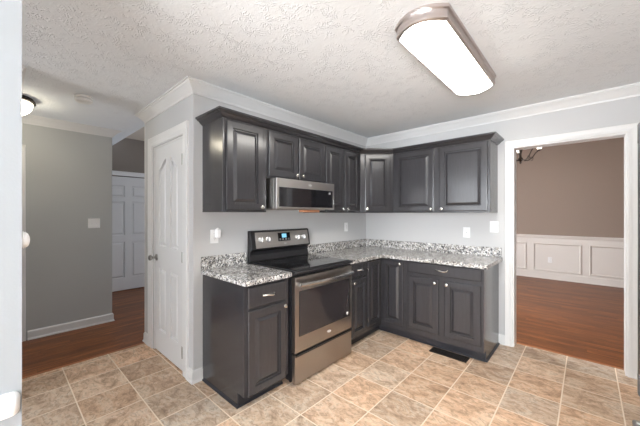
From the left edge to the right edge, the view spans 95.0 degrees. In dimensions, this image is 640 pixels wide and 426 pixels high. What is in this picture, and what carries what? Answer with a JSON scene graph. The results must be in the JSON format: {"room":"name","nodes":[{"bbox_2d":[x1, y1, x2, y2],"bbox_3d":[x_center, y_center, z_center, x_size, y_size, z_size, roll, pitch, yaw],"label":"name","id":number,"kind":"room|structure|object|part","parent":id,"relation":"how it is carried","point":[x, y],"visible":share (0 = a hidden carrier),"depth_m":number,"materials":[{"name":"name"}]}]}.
{"room":"kitchen","nodes":[
{"label":"kitchen","id":0,"kind":"room"},
{"bbox_2d":[0,0,21,425],"bbox_3d":[-1.873,0.152,-0.237,0.120,2.440,2.961,0,0,42],"label":"wall","id":1,"kind":"structure","parent":0,"point":[10,10],"depth_m":0.80,"materials":[{"name":"grey paint"}]},
{"bbox_2d":[0,391,19,420],"bbox_3d":[-1.818,0.518,-0.289,0.032,0.063,2.958,0,0,42],"label":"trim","id":2,"kind":"structure","parent":1,"relation":"attached to","point":[9,402],"depth_m":0.78,"materials":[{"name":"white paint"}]},
{"bbox_2d":[22,231,29,248],"bbox_3d":[-0.851,0.075,0.848,0.052,0.052,0.018,0,0,42],"label":"handle","id":3,"kind":"object","parent":1,"relation":"attached to","point":[25,236],"visible":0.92,"depth_m":0.83,"materials":[{"name":"white plastic"}]},
{"bbox_3d":[-0.856,0.075,0.843,0.052,0.052,0.004,0,0,42],"label":"plate","id":4,"kind":"part","parent":3,"relation":"part of","materials":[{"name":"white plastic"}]},
{"bbox_2d":[22,123,111,339],"bbox_3d":[-4.026,0.152,2.360,0.120,2.440,3.900,0,0,42],"label":"wall","id":5,"kind":"structure","parent":0,"point":[69,173],"depth_m":3.44,"materials":[{"name":"grey paint"}]},
{"bbox_2d":[22,145,25,341],"bbox_3d":[-3.519,0.313,2.810,0.022,2.118,0.984,0,0,42],"label":"trim","id":6,"kind":"structure","parent":5,"relation":"attached to","point":[23,146],"depth_m":3.16,"materials":[{"name":"white paint"}]},
{"bbox_2d":[22,114,120,137],"bbox_3d":[-3.927,-1.024,2.326,0.092,0.088,3.982,0,0,42],"label":"trim","id":7,"kind":"structure","parent":5,"relation":"attached to","point":[26,119],"depth_m":3.41,"materials":[{"name":"white paint"}]},
{"bbox_2d":[88,218,99,227],"bbox_3d":[-2.787,0.115,3.616,0.018,0.118,0.118,0,0,42],"label":"light switch","id":8,"kind":"object","parent":5,"relation":"attached to","point":[92,223],"visible":1,"depth_m":3.62,"materials":[{"name":"white plastic"}]},
{"bbox_2d":[112,138,144,178],"bbox_3d":[-3.038,0.004,5.857,0.150,2.735,2.600,0,0,42],"label":"wall","id":9,"kind":"structure","parent":0,"point":[128,155],"depth_m":5.30,"materials":[{"name":"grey paint"}]},
{"bbox_2d":[112,176,144,291],"bbox_3d":[-3.468,0.347,5.296,0.035,2.020,0.830,0,0,42],"label":"door","id":10,"kind":"structure","parent":9,"relation":"in","point":[128,193],"depth_m":5.29,"materials":[{"name":"white paint"}]},
{"bbox_2d":[112,170,144,177],"bbox_3d":[-3.284,0.307,5.459,0.022,2.130,1.480,0,0,42],"label":"trim","id":11,"kind":"structure","parent":9,"relation":"attached to","point":[118,173],"depth_m":5.27,"materials":[{"name":"white paint"}]},
{"bbox_2d":[126,126,144,140],"bbox_3d":[-2.006,-1.395,5.062,2.745,0.065,2.385,0,0,42],"label":"ceiling","id":12,"kind":"structure","parent":0,"point":[140,134],"depth_m":5.09,"materials":[{"name":"beige paint"}]},
{"bbox_2d":[145,93,206,369],"bbox_3d":[-1.417,0.152,2.813,1.155,2.440,0.115,0,0,42],"label":"wall","id":13,"kind":"structure","parent":0,"point":[194,105],"depth_m":2.43,"materials":[{"name":"grey paint"}]},
{"bbox_2d":[148,138,182,370],"bbox_3d":[-1.440,0.349,2.731,0.689,2.017,0.114,0,0,42],"label":"door","id":14,"kind":"structure","parent":13,"relation":"in","point":[168,257],"depth_m":2.72,"materials":[{"name":"white paint"}]},
{"bbox_3d":[-1.663,0.433,2.911,0.066,0.065,0.079,0,0,42],"label":"handle","id":15,"kind":"part","parent":14,"relation":"part of","materials":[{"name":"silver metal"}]},
{"bbox_2d":[148,120,188,377],"bbox_3d":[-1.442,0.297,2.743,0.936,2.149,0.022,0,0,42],"label":"trim","id":16,"kind":"structure","parent":13,"relation":"attached to","point":[181,129],"depth_m":2.47,"materials":[{"name":"white paint"}]},
{"bbox_2d":[185,367,202,384],"bbox_3d":[-1.041,1.322,2.427,0.122,0.100,0.096,0,0,42],"label":"baseboard","id":17,"kind":"structure","parent":13,"relation":"attached to","point":[193,376],"depth_m":2.39,"materials":[{"name":"white paint"}]},
{"bbox_2d":[207,98,365,262],"bbox_3d":[-0.188,0.152,3.394,0.120,2.440,2.401,0,0,42],"label":"wall","id":18,"kind":"structure","parent":0,"point":[234,227],"depth_m":3.00,"materials":[{"name":"grey paint"}]},
{"bbox_2d":[210,230,217,242],"bbox_3d":[-0.904,0.192,2.512,0.009,0.116,0.072,0,0,42],"label":"outlet","id":19,"kind":"object","parent":18,"relation":"attached to","point":[213,239],"visible":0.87,"depth_m":2.50,"materials":[{"name":"white plastic"}]},
{"bbox_2d":[214,228,220,237],"bbox_3d":[-0.872,0.161,2.506,0.044,0.088,0.048,0,0,42],"label":"plug","id":20,"kind":"object","parent":19,"relation":"attached to","point":[217,231],"visible":1,"depth_m":2.49,"materials":[{"name":"white plastic"}]},
{"bbox_2d":[201,252,246,268],"bbox_3d":[-0.836,0.407,2.578,0.020,0.102,0.429,0,0,42],"label":"backsplash","id":21,"kind":"structure","parent":18,"relation":"attached to","point":[207,262],"depth_m":2.56,"materials":[{"name":"stone"}]},
{"bbox_2d":[203,117,265,211],"bbox_3d":[-0.702,-0.374,2.462,0.376,0.718,0.408,0,0,42],"label":"upper cabinet","id":22,"kind":"object","parent":18,"relation":"attached to","point":[234,152],"visible":1,"depth_m":2.33,"materials":[{"name":"grey wood"}]},
{"bbox_3d":[-0.599,-0.376,2.356,0.020,0.694,0.346,0,0,42],"label":"door","id":23,"kind":"part","parent":22,"relation":"part of","materials":[{"name":"grey wood"}]},
{"bbox_2d":[266,129,324,182],"bbox_3d":[-0.308,-0.522,2.894,0.376,0.421,0.757,0,0,42],"label":"upper cabinet","id":24,"kind":"object","parent":18,"relation":"attached to","point":[287,156],"visible":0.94,"depth_m":2.74,"materials":[{"name":"grey wood"}]},
{"bbox_3d":[-0.327,-0.525,2.655,0.020,0.395,0.346,0,0,42],"label":"door","id":25,"kind":"part","parent":24,"relation":"part of","materials":[{"name":"grey wood"}]},
{"bbox_2d":[266,177,333,211],"bbox_3d":[-0.265,-0.163,2.888,0.444,0.294,0.762,0,0,42],"label":"microwave","id":26,"kind":"object","parent":24,"relation":"attached to","point":[281,193],"visible":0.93,"depth_m":2.65,"materials":[{"name":"silver metal"}]},
{"bbox_3d":[-0.079,-0.525,2.927,0.020,0.395,0.362,0,0,42],"label":"door","id":27,"kind":"part","parent":24,"relation":"part of","materials":[{"name":"grey wood"}]},
{"bbox_2d":[303,145,359,212],"bbox_3d":[0.170,-0.374,3.419,0.376,0.718,0.659,0,0,42],"label":"upper cabinet","id":28,"kind":"object","parent":18,"relation":"attached to","point":[342,167],"visible":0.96,"depth_m":3.32,"materials":[{"name":"grey wood"}]},
{"bbox_3d":[0.160,-0.376,3.189,0.020,0.694,0.294,0,0,42],"label":"door","id":29,"kind":"part","parent":28,"relation":"part of","materials":[{"name":"grey wood"}]},
{"bbox_3d":[0.374,-0.376,3.424,0.020,0.694,0.282,0,0,42],"label":"door","id":30,"kind":"part","parent":28,"relation":"part of","materials":[{"name":"grey wood"}]},
{"bbox_2d":[344,223,347,230],"bbox_3d":[0.349,0.172,3.887,0.009,0.116,0.072,0,0,42],"label":"outlet","id":31,"kind":"object","parent":18,"relation":"attached to","point":[345,224],"visible":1,"depth_m":3.88,"materials":[{"name":"white plastic"}]},
{"bbox_2d":[22,0,639,145],"bbox_3d":[-1.672,-1.118,1.974,7.400,0.100,6.500,0,0,42],"label":"ceiling","id":32,"kind":"structure","parent":0,"point":[342,64],"depth_m":1.99,"materials":[{"name":"white paint"}]},
{"bbox_2d":[22,95,35,114],"bbox_3d":[-2.808,-0.979,2.657,0.336,0.176,0.336,0,0,42],"label":"hall ceiling light","id":33,"kind":"object","parent":32,"relation":"attached to","point":[28,103],"visible":0.22,"depth_m":2.67,"materials":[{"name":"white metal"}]},
{"bbox_3d":[-2.808,-0.963,2.657,0.294,0.119,0.294,0,0,42],"label":"lamp shade","id":34,"kind":"part","parent":33,"relation":"part of","materials":[{"name":"white glass"}]},
{"bbox_2d":[74,94,92,104],"bbox_3d":[-2.150,-1.040,2.667,0.136,0.056,0.136,0,0,42],"label":"smoke detector","id":35,"kind":"object","parent":32,"relation":"attached to","point":[80,98],"visible":1,"depth_m":2.63,"materials":[{"name":"white plastic"}]},
{"bbox_2d":[395,3,495,94],"bbox_3d":[0.891,-1.020,1.965,0.300,0.096,1.190,0,0,42],"label":"ceiling light","id":36,"kind":"object","parent":32,"relation":"attached to","point":[434,33],"visible":1,"depth_m":1.73,"materials":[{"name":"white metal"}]},
{"bbox_2d":[22,275,639,425],"bbox_3d":[0.052,1.397,3.346,8.100,0.050,10.850,0,0,42],"label":"floor","id":37,"kind":"structure","parent":0,"point":[386,378],"depth_m":2.39,"materials":[{"name":"tile"}]},
{"bbox_2d":[22,342,143,378],"bbox_3d":[-2.205,1.370,2.753,0.032,0.004,0.994,0,0,42],"label":"trim","id":38,"kind":"structure","parent":37,"relation":"on","point":[142,342],"depth_m":2.72,"materials":[{"name":"brown wood"}]},
{"bbox_2d":[202,275,287,408],"bbox_3d":[-0.599,0.934,2.359,0.660,0.875,0.422,0,0,42],"label":"base cabinet","id":39,"kind":"object","parent":37,"relation":"on","point":[245,329],"visible":0.94,"depth_m":2.16,"materials":[{"name":"grey wood"}]},
{"bbox_3d":[-0.636,1.365,2.392,0.527,0.014,0.422,0,0,42],"label":"shoe moulding","id":40,"kind":"part","parent":39,"relation":"part of","materials":[{"name":"grey wood"}]},
{"bbox_2d":[201,252,291,286],"bbox_3d":[-0.603,0.426,2.366,0.649,0.140,0.429,0,0,42],"label":"countertop","id":41,"kind":"structure","parent":39,"relation":"on","point":[234,268],"depth_m":2.38,"materials":[{"name":"stone"}]},
{"bbox_3d":[-0.386,0.591,2.167,0.020,0.147,0.346,0,0,42],"label":"drawer","id":42,"kind":"part","parent":39,"relation":"part of","materials":[{"name":"grey wood"}]},
{"bbox_3d":[-0.386,0.981,2.167,0.020,0.598,0.346,0,0,42],"label":"door","id":43,"kind":"part","parent":39,"relation":"part of","materials":[{"name":"grey wood"}]},
{"bbox_2d":[248,228,353,384],"bbox_3d":[-0.154,0.765,2.774,0.726,1.214,0.760,0,0,42],"label":"electric range","id":44,"kind":"object","parent":37,"relation":"on","point":[319,287],"visible":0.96,"depth_m":2.59,"materials":[{"name":"silver metal"}]},
{"bbox_3d":[-0.367,0.249,2.984,0.031,0.149,0.693,0,0,42],"label":"control panel","id":45,"kind":"part","parent":44,"relation":"part of","materials":[{"name":"silver metal"}]},
{"bbox_2d":[248,254,352,274],"bbox_3d":[-0.178,0.463,2.796,0.659,0.026,0.760,0,0,42],"label":"cooktop","id":46,"kind":"object","parent":44,"relation":"in","point":[298,264],"depth_m":2.70,"materials":[{"name":"black glass"}]},
{"bbox_3d":[0.042,1.235,2.596,0.038,0.230,0.748,0,0,42],"label":"storage drawer","id":47,"kind":"part","parent":44,"relation":"part of","materials":[{"name":"silver metal"}]},
{"bbox_3d":[0.042,0.805,2.596,0.040,0.602,0.748,0,0,42],"label":"oven door","id":48,"kind":"part","parent":44,"relation":"part of","materials":[{"name":"silver metal"}]},
{"bbox_3d":[0.095,0.560,2.547,0.053,0.032,0.700,0,0,42],"label":"oven handle","id":49,"kind":"part","parent":44,"relation":"part of","materials":[{"name":"silver metal"}]},
{"bbox_2d":[348,261,366,344],"bbox_3d":[0.182,0.934,3.216,0.660,0.875,0.322,0,0,42],"label":"base cabinet","id":50,"kind":"object","parent":37,"relation":"on","point":[359,278],"visible":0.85,"depth_m":3.02,"materials":[{"name":"grey wood"}]},
{"bbox_3d":[0.404,0.577,3.034,0.020,0.141,0.272,0,0,42],"label":"drawer","id":51,"kind":"part","parent":50,"relation":"part of","materials":[{"name":"grey wood"}]},
{"bbox_3d":[0.404,0.957,3.034,0.020,0.580,0.272,0,0,42],"label":"door","id":52,"kind":"part","parent":50,"relation":"part of","materials":[{"name":"grey wood"}]},
{"bbox_2d":[360,258,409,339],"bbox_3d":[0.696,0.934,3.588,0.919,0.875,0.919,0,0,42],"label":"base cabinet","id":53,"kind":"object","parent":37,"relation":"on","point":[386,277],"visible":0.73,"depth_m":3.25,"materials":[{"name":"grey wood"}]},
{"bbox_3d":[0.603,0.867,3.253,0.020,0.700,0.255,0,0,42],"label":"door","id":54,"kind":"part","parent":53,"relation":"part of","materials":[{"name":"grey wood"}]},
{"bbox_3d":[0.814,0.867,3.267,0.245,0.700,0.020,0,0,42],"label":"door","id":55,"kind":"part","parent":53,"relation":"part of","materials":[{"name":"grey wood"}]},
{"bbox_2d":[307,239,502,269],"bbox_3d":[0.877,0.426,3.205,1.707,0.140,1.245,0,0,42],"label":"countertop","id":56,"kind":"structure","parent":53,"relation":"on","point":[360,250],"depth_m":3.35,"materials":[{"name":"stone"}]},
{"bbox_2d":[429,347,469,362],"bbox_3d":[1.257,1.369,2.861,0.350,0.005,0.124,0,0,42],"label":"floor vent","id":57,"kind":"object","parent":37,"relation":"in","point":[439,351],"visible":1,"depth_m":2.85,"materials":[{"name":"brown metal"}]},
{"bbox_2d":[407,261,499,362],"bbox_3d":[1.405,0.934,3.116,0.762,0.875,0.660,0,0,42],"label":"base cabinet","id":58,"kind":"object","parent":37,"relation":"on","point":[455,309],"visible":0.96,"depth_m":2.87,"materials":[{"name":"grey wood"}]},
{"bbox_3d":[1.068,0.934,3.035,0.320,0.555,0.020,0,0,42],"label":"door","id":59,"kind":"part","parent":58,"relation":"part of","materials":[{"name":"grey wood"}]},
{"bbox_3d":[1.208,0.563,2.908,0.710,0.114,0.020,0,0,42],"label":"drawer","id":60,"kind":"part","parent":58,"relation":"part of","materials":[{"name":"grey wood"}]},
{"bbox_3d":[1.439,1.365,3.153,0.762,0.014,0.527,0,0,42],"label":"shoe moulding","id":61,"kind":"part","parent":58,"relation":"part of","materials":[{"name":"grey wood"}]},
{"bbox_3d":[1.347,0.934,2.781,0.324,0.555,0.020,0,0,42],"label":"door","id":62,"kind":"part","parent":58,"relation":"part of","materials":[{"name":"grey wood"}]},
{"bbox_2d":[632,122,639,425],"bbox_3d":[1.473,0.492,0.773,0.858,1.760,0.900,0,0,42],"label":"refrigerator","id":63,"kind":"object","parent":37,"relation":"on","point":[635,422],"visible":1,"depth_m":1.08,"materials":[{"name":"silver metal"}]},
{"bbox_3d":[1.200,-0.298,1.068,0.058,0.080,0.030,0,0,42],"label":"handle mount","id":64,"kind":"part","parent":63,"relation":"part of","materials":[{"name":"grey"}]},
{"bbox_3d":[1.200,0.632,1.068,0.058,0.080,0.030,0,0,42],"label":"handle mount","id":65,"kind":"part","parent":63,"relation":"part of","materials":[{"name":"grey"}]},
{"bbox_2d":[366,96,639,334],"bbox_3d":[1.836,-0.128,3.266,5.355,3.000,0.135,0,0,42],"label":"wall","id":66,"kind":"structure","parent":0,"point":[441,228],"depth_m":3.13,"materials":[{"name":"grey paint"}]},
{"bbox_2d":[360,154,392,212],"bbox_3d":[0.685,-0.374,3.810,0.611,0.718,0.611,0,0,42],"label":"upper cabinet","id":67,"kind":"object","parent":66,"relation":"attached to","point":[376,170],"visible":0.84,"depth_m":3.57,"materials":[{"name":"grey wood"}]},
{"bbox_2d":[134,76,639,145],"bbox_3d":[0.590,-1.024,2.553,4.637,0.088,2.598,0,0,42],"label":"trim","id":68,"kind":"structure","parent":66,"relation":"attached to","point":[186,87],"depth_m":2.85,"materials":[{"name":"white paint"}]},
{"bbox_2d":[307,239,501,256],"bbox_3d":[0.873,0.407,3.208,1.697,0.102,1.245,0,0,42],"label":"backsplash","id":69,"kind":"structure","parent":66,"relation":"attached to","point":[324,247],"depth_m":3.58,"materials":[{"name":"stone"}]},
{"bbox_2d":[393,140,497,212],"bbox_3d":[1.380,-0.374,3.336,1.049,0.718,0.376,0,0,42],"label":"upper cabinet","id":70,"kind":"object","parent":66,"relation":"attached to","point":[459,178],"visible":1,"depth_m":3.14,"materials":[{"name":"grey wood"}]},
{"bbox_2d":[195,106,503,153],"bbox_3d":[0.390,-0.761,2.992,3.032,0.056,1.060,0,0,-15],"label":"crown molding","id":71,"kind":"structure","parent":70,"relation":"attached to","point":[216,113],"depth_m":2.89,"materials":[{"name":"grey wood"}]},
{"bbox_3d":[1.086,-0.376,3.404,0.476,0.694,0.020,0,0,42],"label":"door","id":72,"kind":"part","parent":70,"relation":"part of","materials":[{"name":"grey wood"}]},
{"bbox_3d":[1.478,-0.376,3.047,0.473,0.694,0.020,0,0,42],"label":"door","id":73,"kind":"part","parent":70,"relation":"part of","materials":[{"name":"grey wood"}]},
{"bbox_2d":[463,227,469,237],"bbox_3d":[1.663,0.209,3.325,0.072,0.116,0.009,0,0,42],"label":"outlet","id":74,"kind":"object","parent":66,"relation":"attached to","point":[466,230],"visible":1,"depth_m":3.32,"materials":[{"name":"white plastic"}]},
{"bbox_2d":[490,221,497,232],"bbox_3d":[1.862,0.137,3.138,0.080,0.122,0.018,0,0,42],"label":"light switch","id":75,"kind":"object","parent":66,"relation":"attached to","point":[493,224],"visible":1,"depth_m":3.14,"materials":[{"name":"white plastic"}]},
{"bbox_2d":[499,334,504,344],"bbox_3d":[1.916,1.322,3.086,0.065,0.100,0.022,0,0,42],"label":"baseboard","id":76,"kind":"structure","parent":66,"relation":"attached to","point":[501,337],"depth_m":3.08,"materials":[{"name":"white paint"}]},
{"bbox_2d":[517,342,623,369],"bbox_3d":[2.387,1.370,2.853,0.793,0.004,0.032,0,0,42],"label":"trim","id":77,"kind":"structure","parent":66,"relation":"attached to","point":[517,342],"depth_m":2.82,"materials":[{"name":"brown wood"}]},
{"bbox_2d":[505,122,638,378],"bbox_3d":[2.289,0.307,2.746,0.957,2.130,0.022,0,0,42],"label":"trim","id":78,"kind":"structure","parent":66,"relation":"attached to","point":[630,129],"depth_m":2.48,"materials":[{"name":"white paint"}]},
{"bbox_2d":[516,137,623,237],"bbox_3d":[4.781,-0.128,6.308,5.100,3.000,0.100,0,0,42],"label":"wall","id":79,"kind":"structure","parent":0,"point":[574,189],"depth_m":5.94,"materials":[{"name":"brown paint"}]},
{"bbox_2d":[516,242,525,268],"bbox_3d":[4.248,0.912,6.703,0.780,0.590,0.020,0,0,42],"label":"trim","id":80,"kind":"structure","parent":79,"relation":"attached to","point":[516,242],"depth_m":6.45,"materials":[{"name":"white paint"}]},
{"bbox_2d":[533,242,581,274],"bbox_3d":[4.915,0.912,6.095,0.785,0.590,0.020,0,0,42],"label":"trim","id":81,"kind":"structure","parent":79,"relation":"attached to","point":[534,243],"depth_m":6.02,"materials":[{"name":"white paint"}]},
{"bbox_2d":[516,237,623,280],"bbox_3d":[4.745,0.942,6.269,4.900,0.860,0.007,0,0,42],"label":"wainscot","id":82,"kind":"structure","parent":79,"relation":"attached to","point":[605,261],"depth_m":5.94,"materials":[{"name":"white paint"}]},
{"bbox_2d":[516,269,623,287],"bbox_3d":[3.362,1.303,4.750,4.900,0.138,4.115,0,0,42],"label":"baseboard","id":83,"kind":"structure","parent":79,"relation":"attached to","point":[545,275],"depth_m":5.92,"materials":[{"name":"white paint"}]},
{"bbox_2d":[516,234,623,241],"bbox_3d":[3.362,0.485,4.750,4.900,0.074,4.115,0,0,42],"label":"trim","id":84,"kind":"structure","parent":79,"relation":"attached to","point":[517,235],"depth_m":5.92,"materials":[{"name":"white paint"}]},
{"bbox_2d":[589,245,623,278],"bbox_3d":[5.580,0.912,5.489,0.785,0.590,0.020,0,0,42],"label":"trim","id":85,"kind":"structure","parent":79,"relation":"attached to","point":[590,246],"depth_m":5.69,"materials":[{"name":"white paint"}]},
{"bbox_3d":[3.395,-1.578,4.787,5.100,0.100,4.215,0,0,42],"label":"ceiling","id":86,"kind":"structure","parent":0,"visible":0},
{"bbox_2d":[516,147,541,163],"bbox_3d":[2.893,-1.125,4.251,0.554,0.804,0.560,0,0,42],"label":"chandelier","id":87,"kind":"object","parent":86,"relation":"hanging from","point":[519,152],"visible":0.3,"depth_m":4.21,"materials":[{"name":"brown metal"}]},
{"bbox_3d":[2.899,-0.905,4.235,0.068,0.365,0.067,0,0,42],"label":"stem","id":88,"kind":"part","parent":87,"relation":"part of","materials":[{"name":"brown metal"}]},
{"bbox_3d":[-0.995,0.005,4.052,0.110,2.735,2.516,0,0,42],"label":"wall","id":89,"kind":"structure","parent":0,"visible":0},
{"bbox_2d":[142,332,147,345],"bbox_3d":[-1.065,1.322,3.966,0.167,0.100,2.338,0,0,42],"label":"baseboard","id":90,"kind":"structure","parent":89,"relation":"attached to","point":[145,335],"depth_m":3.12,"materials":[{"name":"white paint"}]},
{"bbox_3d":[-3.403,0.152,4.350,1.640,2.440,0.120,0,0,42],"label":"wall","id":91,"kind":"structure","parent":0,"visible":0},
{"bbox_2d":[27,313,114,339],"bbox_3d":[-3.506,1.322,4.019,1.632,0.100,0.792,0,0,42],"label":"baseboard","id":92,"kind":"structure","parent":91,"relation":"attached to","point":[69,326],"depth_m":3.43,"materials":[{"name":"white paint"}]},
{"bbox_3d":[-3.396,0.152,1.158,0.450,2.440,2.970,0,0,42],"label":"wall","id":93,"kind":"structure","parent":0,"visible":0},
{"bbox_2d":[22,65,25,87],"bbox_3d":[-3.369,-0.984,1.188,0.614,0.167,3.052,0,0,42],"label":"trim","id":94,"kind":"structure","parent":93,"relation":"attached to","point":[23,66],"depth_m":2.17,"materials":[{"name":"white paint"}]}
]}

